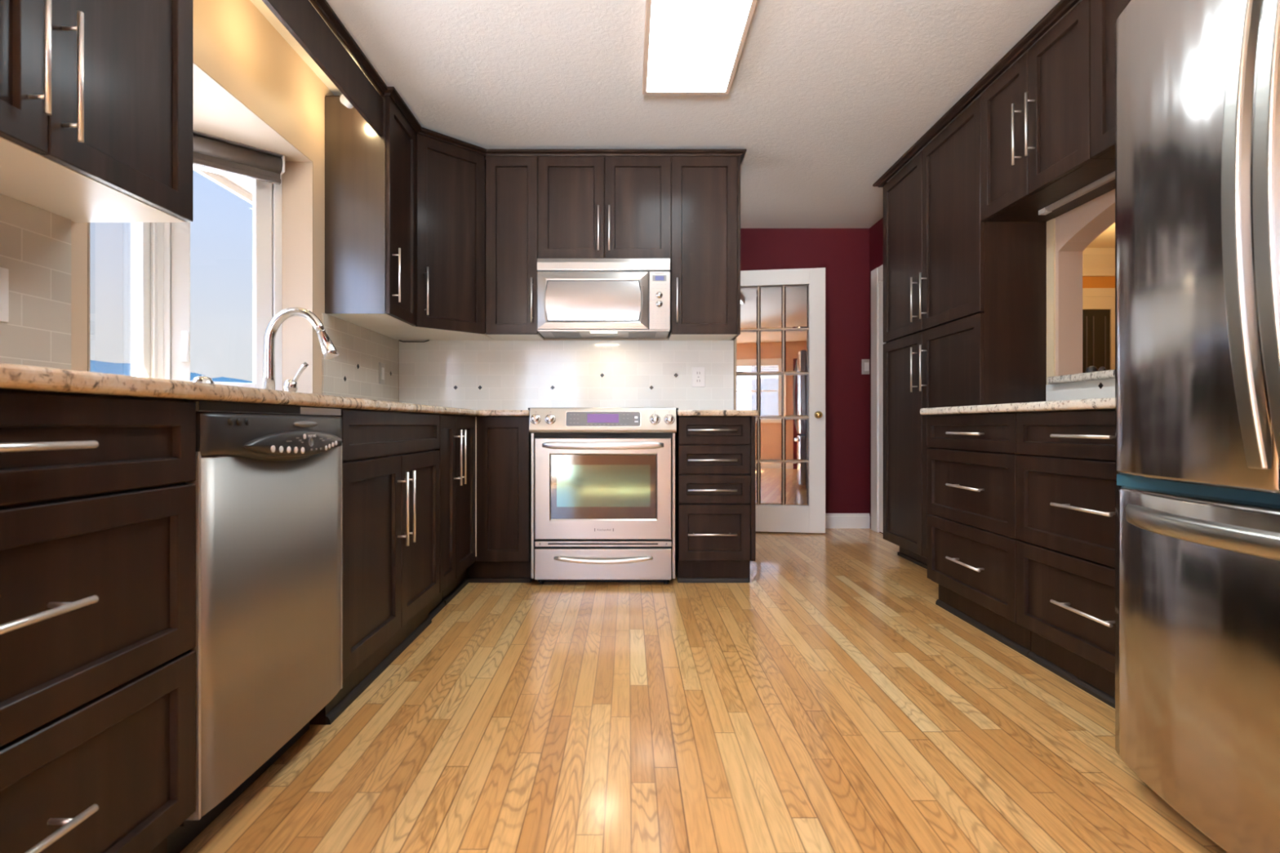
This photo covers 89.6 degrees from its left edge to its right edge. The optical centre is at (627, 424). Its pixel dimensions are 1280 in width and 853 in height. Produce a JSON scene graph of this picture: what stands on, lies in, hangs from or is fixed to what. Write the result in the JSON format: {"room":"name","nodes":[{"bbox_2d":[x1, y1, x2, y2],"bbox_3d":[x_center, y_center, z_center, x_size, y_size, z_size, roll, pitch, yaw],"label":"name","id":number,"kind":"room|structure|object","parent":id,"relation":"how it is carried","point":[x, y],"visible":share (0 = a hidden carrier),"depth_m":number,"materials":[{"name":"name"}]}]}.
{"room":"kitchen","nodes":[
{"label":"kitchen","id":0,"kind":"room"},
{"bbox_2d":[71,0,333,394],"bbox_3d":[-1.490,-0.380,2.325,0.131,2.440,5.850,0,0,0],"label":"wall","id":1,"kind":"structure","parent":0,"point":[234,43],"depth_m":2.50,"materials":[{"name":"beige paint"}]},
{"bbox_2d":[0,193,71,369],"bbox_3d":[-1.420,-0.300,0.970,0.009,0.444,1.340,0,0,0],"label":"backsplash","id":2,"kind":"structure","parent":1,"relation":"attached to","point":[35,242],"depth_m":1.54,"materials":[{"name":"tile"}]},
{"bbox_2d":[0,266,8,322],"bbox_3d":[-1.412,-0.294,1.410,0.009,0.122,0.118,0,0,0],"label":"wall outlet","id":3,"kind":"object","parent":2,"relation":"attached to","point":[4,273],"visible":1,"depth_m":1.46,"materials":[{"name":"white plastic"}]},
{"bbox_2d":[0,0,193,222],"bbox_3d":[-1.252,-1.035,1.248,0.343,1.026,0.831,0,0,0],"label":"upper cabinet","id":4,"kind":"object","parent":1,"relation":"attached to","point":[96,96],"visible":1,"depth_m":1.41,"materials":[{"name":"brown wood"}]},
{"bbox_2d":[131,222,157,377],"bbox_3d":[-1.915,-0.632,2.309,0.075,1.108,0.552,0,0,0],"label":"window frame","id":5,"kind":"structure","parent":1,"relation":"in","point":[144,235],"depth_m":2.52,"materials":[{"name":"white plastic"}]},
{"bbox_2d":[87,161,313,393],"bbox_3d":[-1.490,-0.632,2.309,0.132,1.108,1.216,0,0,0],"label":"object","id":6,"kind":"structure","parent":1,"relation":"attached to","point":[297,180],"depth_m":2.91,"materials":[{"name":"beige paint"}]},
{"bbox_2d":[157,164,281,390],"bbox_3d":[-1.751,-0.632,2.751,0.495,1.108,0.104,0,0,-45],"label":"window","id":7,"kind":"structure","parent":1,"relation":"in","point":[267,196],"depth_m":2.76,"materials":[{"name":"white plastic"}]},
{"bbox_2d":[193,130,284,184],"bbox_3d":[-1.687,-1.125,2.715,0.080,0.119,0.428,0,0,45],"label":"roller blind","id":8,"kind":"object","parent":7,"relation":"attached to","point":[212,152],"visible":0.77,"depth_m":2.72,"materials":[{"name":"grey fabric"}]},
{"bbox_2d":[217,173,253,195],"bbox_3d":[-1.905,-1.383,4.250,0.690,0.015,9.500,0,0,0],"label":"soffit","id":9,"kind":"structure","parent":1,"relation":"attached to","point":[247,186],"depth_m":3.67,"materials":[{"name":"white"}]},
{"bbox_2d":[193,168,253,204],"bbox_3d":[-2.263,-1.427,4.200,0.025,0.185,9.600,0,0,0],"label":"roof fascia","id":10,"kind":"object","parent":9,"relation":"attached to","point":[215,178],"depth_m":3.63,"materials":[{"name":"grey"}]},
{"bbox_2d":[193,62,313,162],"bbox_3d":[-1.698,-0.679,2.310,0.545,1.202,1.380,0,0,0],"label":"trim","id":11,"kind":"structure","parent":1,"relation":"attached to","point":[217,113],"depth_m":2.52,"materials":[{"name":"beige paint"}]},
{"bbox_2d":[321,312,398,402],"bbox_3d":[-1.419,-0.300,3.490,0.011,0.444,0.980,0,0,0],"label":"backsplash","id":12,"kind":"structure","parent":1,"relation":"attached to","point":[353,373],"depth_m":3.38,"materials":[{"name":"tile"}]},
{"bbox_2d":[378,362,385,384],"bbox_3d":[-1.411,-0.295,3.705,0.010,0.122,0.076,0,0,0],"label":"light switch","id":13,"kind":"object","parent":12,"relation":"attached to","point":[381,366],"visible":1,"depth_m":3.69,"materials":[{"name":"white plastic"}]},
{"bbox_2d":[324,95,416,326],"bbox_3d":[-1.252,-1.035,3.223,0.343,1.026,0.392,0,0,0],"label":"upper cabinet","id":14,"kind":"object","parent":1,"relation":"attached to","point":[371,178],"visible":0.98,"depth_m":3.03,"materials":[{"name":"brown wood"}]},
{"bbox_2d":[262,0,382,136],"bbox_3d":[-1.160,-1.443,2.348,0.020,0.176,1.364,0,0,0],"label":"window valance","id":15,"kind":"object","parent":14,"relation":"attached to","point":[301,20],"visible":1,"depth_m":2.49,"materials":[{"name":"brown wood"}]},
{"bbox_2d":[339,93,353,108],"bbox_3d":[-1.200,-1.413,2.780,0.062,0.094,0.050,0,0,0],"label":"light","id":16,"kind":"object","parent":15,"relation":"attached to","point":[344,100],"visible":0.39,"depth_m":2.75,"materials":[{"name":"white plastic"}]},
{"bbox_2d":[361,133,494,342],"bbox_3d":[-1.122,-1.026,3.705,0.604,1.043,0.568,0,0,0],"label":"upper cabinet","id":17,"kind":"object","parent":1,"relation":"attached to","point":[451,180],"visible":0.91,"depth_m":3.58,"materials":[{"name":"brown wood"}]},
{"bbox_2d":[398,333,733,402],"bbox_3d":[-0.385,-0.380,4.046,2.080,2.440,0.108,0,0,0],"label":"wall","id":18,"kind":"structure","parent":0,"point":[667,338],"depth_m":3.99,"materials":[{"name":"beige paint"}]},
{"bbox_2d":[485,155,543,340],"bbox_3d":[-0.670,-1.035,3.830,0.299,1.026,0.318,0,0,0],"label":"upper cabinet","id":19,"kind":"object","parent":18,"relation":"attached to","point":[511,181],"visible":1,"depth_m":3.72,"materials":[{"name":"brown wood"}]},
{"bbox_2d":[399,340,733,410],"bbox_3d":[-0.381,-0.300,3.985,2.066,0.444,0.012,0,0,0],"label":"backsplash","id":20,"kind":"structure","parent":18,"relation":"attached to","point":[473,375],"depth_m":3.98,"materials":[{"name":"tile"}]},
{"bbox_2d":[692,367,705,386],"bbox_3d":[0.434,-0.295,3.977,0.080,0.122,0.009,0,0,0],"label":"wall outlet","id":21,"kind":"object","parent":20,"relation":"attached to","point":[698,373],"visible":1,"depth_m":3.98,"materials":[{"name":"white plastic"}]},
{"bbox_2d":[695,377,701,383],"bbox_3d":[0.434,-0.271,3.975,0.036,0.036,0.004,0,0,0],"label":"socket","id":22,"kind":"object","parent":21,"relation":"attached to","point":[698,380],"depth_m":3.97,"materials":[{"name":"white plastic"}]},
{"bbox_2d":[695,370,701,376],"bbox_3d":[0.434,-0.319,3.975,0.036,0.036,0.004,0,0,0],"label":"socket","id":23,"kind":"object","parent":21,"relation":"attached to","point":[698,373],"depth_m":3.97,"materials":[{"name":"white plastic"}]},
{"bbox_2d":[537,155,671,261],"bbox_3d":[-0.136,-1.252,3.830,0.768,0.593,0.318,0,0,0],"label":"upper cabinet","id":24,"kind":"object","parent":18,"relation":"attached to","point":[589,206],"visible":0.94,"depth_m":3.72,"materials":[{"name":"brown wood"}]},
{"bbox_2d":[537,258,670,338],"bbox_3d":[-0.139,-0.739,3.816,0.757,0.416,0.347,0,0,0],"label":"microwave","id":25,"kind":"object","parent":24,"relation":"attached to","point":[577,298],"visible":1,"depth_m":3.65,"materials":[{"name":"grey metal"}]},
{"bbox_2d":[668,155,740,340],"bbox_3d":[0.448,-1.035,3.830,0.398,1.026,0.318,0,0,0],"label":"upper cabinet","id":26,"kind":"object","parent":18,"relation":"attached to","point":[704,271],"visible":0.99,"depth_m":3.72,"materials":[{"name":"brown wood"}]},
{"bbox_2d":[309,0,746,164],"bbox_3d":[-0.740,-1.560,2.727,1.403,0.027,3.633,0,0,32],"label":"crown molding","id":27,"kind":"structure","parent":26,"relation":"attached to","point":[322,7],"depth_m":3.51,"materials":[{"name":"brown wood"}]},
{"bbox_2d":[733,337,736,409],"bbox_3d":[0.662,-0.820,4.040,0.013,1.480,0.160,0,0,0],"label":"trim","id":28,"kind":"structure","parent":18,"relation":"attached to","point":[735,340],"depth_m":3.96,"materials":[{"name":"beige paint"}]},
{"bbox_2d":[249,0,1082,228],"bbox_3d":[-0.138,-1.650,1.325,4.425,0.100,8.150,0,0,0],"label":"ceiling","id":29,"kind":"structure","parent":0,"point":[824,97],"depth_m":2.98,"materials":[{"name":"white paint"}]},
{"bbox_2d":[642,0,757,93],"bbox_3d":[0.270,-1.574,2.400,0.406,0.052,1.240,0,0,0],"label":"ceiling light","id":30,"kind":"object","parent":29,"relation":"attached to","point":[691,46],"visible":1,"depth_m":2.63,"materials":[{"name":"white plastic"}]},
{"bbox_2d":[179,528,1227,852],"bbox_3d":[1.725,0.900,2.000,8.150,0.120,9.500,0,0,0],"label":"floor","id":31,"kind":"structure","parent":0,"point":[824,701],"depth_m":1.71,"materials":[{"name":"brown wood"}]},
{"bbox_2d":[0,390,195,852],"bbox_3d":[-1.085,0.398,0.798,0.649,0.885,0.795,0,0,0],"label":"base cabinet","id":32,"kind":"object","parent":31,"relation":"on","point":[98,508],"visible":1,"depth_m":0.97,"materials":[{"name":"black wood"}]},
{"bbox_2d":[167,400,342,852],"bbox_3d":[-1.082,0.398,1.500,0.636,0.885,0.603,0,0,0],"label":"dishwasher","id":33,"kind":"object","parent":31,"relation":"on","point":[268,648],"visible":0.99,"depth_m":1.39,"materials":[{"name":"silver metal"}]},
{"bbox_2d":[309,408,439,724],"bbox_3d":[-1.085,0.398,2.274,0.649,0.885,0.934,0,0,0],"label":"base cabinet","id":34,"kind":"object","parent":31,"relation":"on","point":[391,461],"visible":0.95,"depth_m":2.15,"materials":[{"name":"black wood"}]},
{"bbox_2d":[0,362,529,416],"bbox_3d":[-1.192,-0.062,2.170,1.359,0.031,3.620,0,0,0],"label":"countertop","id":35,"kind":"structure","parent":34,"relation":"on","point":[13,377],"depth_m":1.11,"materials":[{"name":"stone"}]},
{"bbox_2d":[191,375,214,383],"bbox_3d":[-1.300,-0.114,1.970,0.068,0.072,0.068,0,0,0],"label":"soap dispenser","id":36,"kind":"object","parent":35,"relation":"on","point":[201,379],"visible":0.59,"depth_m":1.95,"materials":[{"name":"silver metal"}]},
{"bbox_2d":[283,362,308,391],"bbox_3d":[-1.279,-0.160,2.485,0.094,0.164,0.052,0,0,0],"label":"lever","id":37,"kind":"object","parent":35,"relation":"on","point":[291,385],"visible":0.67,"depth_m":2.48,"materials":[{"name":"silver metal"}]},
{"bbox_2d":[262,306,338,390],"bbox_3d":[-1.188,-0.252,2.335,0.278,0.349,0.054,0,0,0],"label":"faucet","id":38,"kind":"object","parent":35,"relation":"on","point":[329,351],"visible":0.79,"depth_m":2.32,"materials":[{"name":"silver metal"}]},
{"bbox_2d":[428,414,462,619],"bbox_3d":[-1.085,0.398,2.871,0.649,0.885,0.250,0,0,0],"label":"base cabinet","id":39,"kind":"object","parent":31,"relation":"on","point":[447,423],"visible":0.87,"depth_m":2.89,"materials":[{"name":"black wood"}]},
{"bbox_2d":[442,415,533,604],"bbox_3d":[-0.964,0.398,3.483,0.892,0.885,0.963,0,0,0],"label":"base cabinet","id":40,"kind":"object","parent":31,"relation":"on","point":[493,502],"visible":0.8,"depth_m":3.38,"materials":[{"name":"black wood"}]},
{"bbox_2d":[528,408,678,583],"bbox_3d":[-0.130,0.375,3.642,0.790,0.930,0.662,0,0,0],"label":"stove","id":41,"kind":"object","parent":31,"relation":"on","point":[603,479],"visible":1,"depth_m":3.36,"materials":[{"name":"silver metal"}]},
{"bbox_2d":[674,416,755,582],"bbox_3d":[0.468,0.398,3.665,0.404,0.885,0.629,0,0,0],"label":"base cabinet","id":42,"kind":"object","parent":31,"relation":"on","point":[715,456],"visible":0.98,"depth_m":3.39,"materials":[{"name":"black wood"}]},
{"bbox_2d":[675,409,758,417],"bbox_3d":[0.470,-0.062,3.669,0.424,0.031,0.622,0,0,0],"label":"countertop","id":43,"kind":"structure","parent":42,"relation":"on","point":[680,412],"depth_m":3.36,"materials":[{"name":"stone"}]},
{"bbox_2d":[736,267,825,533],"bbox_3d":[1.106,-0.187,4.978,0.813,2.030,0.098,0,0,9],"label":"door","id":44,"kind":"structure","parent":31,"relation":"on","point":[811,518],"depth_m":4.95,"materials":[{"name":"white paint"}]},
{"bbox_2d":[883,95,1046,568],"bbox_3d":[1.787,-0.352,3.603,0.349,2.384,1.157,0,0,0],"label":"pantry cabinet","id":45,"kind":"object","parent":31,"relation":"on","point":[965,295],"visible":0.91,"depth_m":3.39,"materials":[{"name":"black wood"}]},
{"bbox_2d":[872,0,1079,187],"bbox_3d":[1.780,-1.560,2.411,0.352,0.027,3.632,0,0,0],"label":"crown molding","id":46,"kind":"structure","parent":45,"relation":"attached to","point":[1062,7],"depth_m":2.92,"materials":[{"name":"brown wood"}]},
{"bbox_2d":[927,412,1031,657],"bbox_3d":[1.658,0.398,2.675,0.594,0.885,0.691,0,0,0],"label":"base cabinet","id":47,"kind":"object","parent":31,"relation":"on","point":[971,458],"visible":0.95,"depth_m":2.61,"materials":[{"name":"black wood"}]},
{"bbox_2d":[1016,409,1119,708],"bbox_3d":[1.658,0.398,1.982,0.594,0.885,0.691,0,0,0],"label":"base cabinet","id":48,"kind":"object","parent":31,"relation":"on","point":[1066,473],"visible":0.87,"depth_m":2.06,"materials":[{"name":"black wood"}]},
{"bbox_2d":[920,397,1115,414],"bbox_3d":[1.659,-0.062,2.323,0.593,0.031,1.386,0,0,0],"label":"countertop","id":49,"kind":"structure","parent":48,"relation":"on","point":[1107,403],"depth_m":2.19,"materials":[{"name":"stone"}]},
{"bbox_2d":[1115,0,1279,852],"bbox_3d":[1.489,-0.060,1.075,0.926,1.800,0.910,0,0,0],"label":"refrigerator","id":50,"kind":"object","parent":31,"relation":"on","point":[1197,82],"visible":1,"depth_m":1.23,"materials":[{"name":"grey metal"}]},
{"bbox_2d":[736,228,869,513],"bbox_3d":[0.260,-0.380,5.305,3.631,2.440,0.110,0,0,0],"label":"wall","id":51,"kind":"structure","parent":0,"point":[844,253],"depth_m":5.25,"materials":[{"name":"red paint"}]},
{"bbox_2d":[825,513,870,528],"bbox_3d":[1.583,0.780,5.242,0.765,0.120,0.015,0,0,0],"label":"baseboard","id":52,"kind":"structure","parent":51,"relation":"attached to","point":[832,520],"depth_m":5.24,"materials":[{"name":"white paint"}]},
{"bbox_2d":[862,359,869,374],"bbox_3d":[1.941,-0.473,5.245,0.078,0.122,0.010,0,0,0],"label":"light switch","id":53,"kind":"object","parent":51,"relation":"attached to","point":[865,362],"visible":0.8,"depth_m":5.25,"materials":[{"name":"white plastic"}]},
{"bbox_2d":[869,189,1115,533],"bbox_3d":[2.020,-0.380,2.850,0.110,2.440,4.800,0,0,0],"label":"wall","id":54,"kind":"structure","parent":0,"point":[1076,228],"depth_m":2.94,"materials":[{"name":"beige paint"}]},
{"bbox_2d":[871,264,883,532],"bbox_3d":[1.955,-0.195,4.707,0.020,2.070,0.915,0,0,0],"label":"trim","id":55,"kind":"structure","parent":54,"relation":"attached to","point":[877,274],"depth_m":5.07,"materials":[{"name":"white paint"}]},
{"bbox_2d":[879,280,885,533],"bbox_3d":[1.962,-0.140,4.643,0.006,1.940,0.785,0,0,0],"label":"door","id":56,"kind":"structure","parent":54,"relation":"in","point":[881,283],"depth_m":4.99,"materials":[{"name":"white paint"}]},
{"bbox_2d":[981,0,1115,222],"bbox_3d":[1.785,-1.248,2.663,0.349,0.596,0.712,0,0,0],"label":"upper cabinet","id":57,"kind":"object","parent":54,"relation":"attached to","point":[1036,117],"visible":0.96,"depth_m":2.60,"materials":[{"name":"brown wood"}]},
{"bbox_2d":[1038,171,1115,215],"bbox_3d":[1.835,-0.940,2.360,0.033,0.020,1.000,0,0,0],"label":"light bar","id":58,"kind":"object","parent":57,"relation":"attached to","point":[1111,176],"visible":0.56,"depth_m":2.62,"materials":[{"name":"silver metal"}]},
{"bbox_2d":[1046,217,1055,384],"bbox_3d":[1.961,-0.570,2.990,0.008,0.760,0.051,0,0,0],"label":"trim","id":59,"kind":"structure","parent":54,"relation":"attached to","point":[1051,224],"depth_m":2.98,"materials":[{"name":"beige paint"}]},
{"bbox_2d":[1045,377,1115,401],"bbox_3d":[1.960,-0.133,2.324,0.012,0.109,1.387,0,0,0],"label":"backsplash","id":60,"kind":"structure","parent":54,"relation":"attached to","point":[1099,388],"depth_m":2.78,"materials":[{"name":"tile"}]},
{"bbox_2d":[1046,369,1115,383],"bbox_3d":[2.033,-0.203,2.257,0.235,0.032,1.395,0,0,0],"label":"window ledge","id":61,"kind":"object","parent":54,"relation":"attached to","point":[1109,374],"visible":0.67,"depth_m":2.72,"materials":[{"name":"stone"}]},
{"bbox_2d":[1085,365,1097,373],"bbox_3d":[2.090,-0.242,2.905,0.048,0.046,0.047,0,0,0],"label":"ornament","id":62,"kind":"object","parent":61,"relation":"on","point":[1090,369],"visible":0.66,"depth_m":2.89,"materials":[{"name":"black plastic"}]},
{"bbox_2d":[1097,366,1106,371],"bbox_3d":[2.100,-0.239,2.855,0.030,0.040,0.030,0,0,0],"label":"ornament","id":63,"kind":"object","parent":61,"relation":"on","point":[1101,368],"visible":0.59,"depth_m":2.85,"materials":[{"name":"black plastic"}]},
{"bbox_2d":[1090,0,1131,159],"bbox_3d":[1.785,-1.248,1.904,0.349,0.596,0.799,0,0,0],"label":"upper cabinet","id":64,"kind":"object","parent":54,"relation":"attached to","point":[1104,14],"visible":0.06,"depth_m":2.25,"materials":[{"name":"brown wood"}]},
{"bbox_2d":[1082,276,1115,310],"bbox_3d":[3.938,-0.510,6.675,3.725,2.700,0.150,0,0,0],"label":"wall","id":65,"kind":"structure","parent":0,"point":[1087,282],"depth_m":6.60,"materials":[{"name":"orange paint"}]},
{"bbox_2d":[1082,310,1110,373],"bbox_3d":[4.765,-0.177,6.591,0.320,1.995,0.017,0,0,0],"label":"door","id":66,"kind":"structure","parent":65,"relation":"in","point":[1095,323],"depth_m":6.59,"materials":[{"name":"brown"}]},
{"bbox_2d":[1082,288,1115,369],"bbox_3d":[4.500,-0.278,6.588,1.800,2.235,0.025,0,0,0],"label":"trim","id":67,"kind":"structure","parent":65,"relation":"attached to","point":[1092,298],"depth_m":6.58,"materials":[{"name":"beige paint"}]},
{"bbox_2d":[1082,248,1115,276],"bbox_3d":[3.893,-1.650,6.543,3.615,0.260,0.115,0,0,0],"label":"trim","id":68,"kind":"structure","parent":65,"relation":"attached to","point":[1096,262],"depth_m":6.54,"materials":[{"name":"beige paint"}]},
{"bbox_2d":[1085,222,1115,248],"bbox_3d":[3.938,-1.830,3.475,3.725,0.100,6.550,0,0,0],"label":"ceiling","id":69,"kind":"structure","parent":0,"point":[1106,239],"depth_m":6.22,"materials":[{"name":"beige paint"}]},
{"label":"outside","id":70,"kind":"structure","parent":0,"visible":0},
{"bbox_3d":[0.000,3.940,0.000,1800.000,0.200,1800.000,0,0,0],"label":"ground","id":71,"kind":"structure","parent":70,"visible":0},
{"bbox_2d":[89,360,253,382],"bbox_3d":[-341.276,-21.458,482.965,359.444,50.596,369.587,0,0,0],"label":"hills","id":72,"kind":"structure","parent":71,"relation":"on","point":[125,369],"depth_m":457.07,"materials":[{"name":"blue"}]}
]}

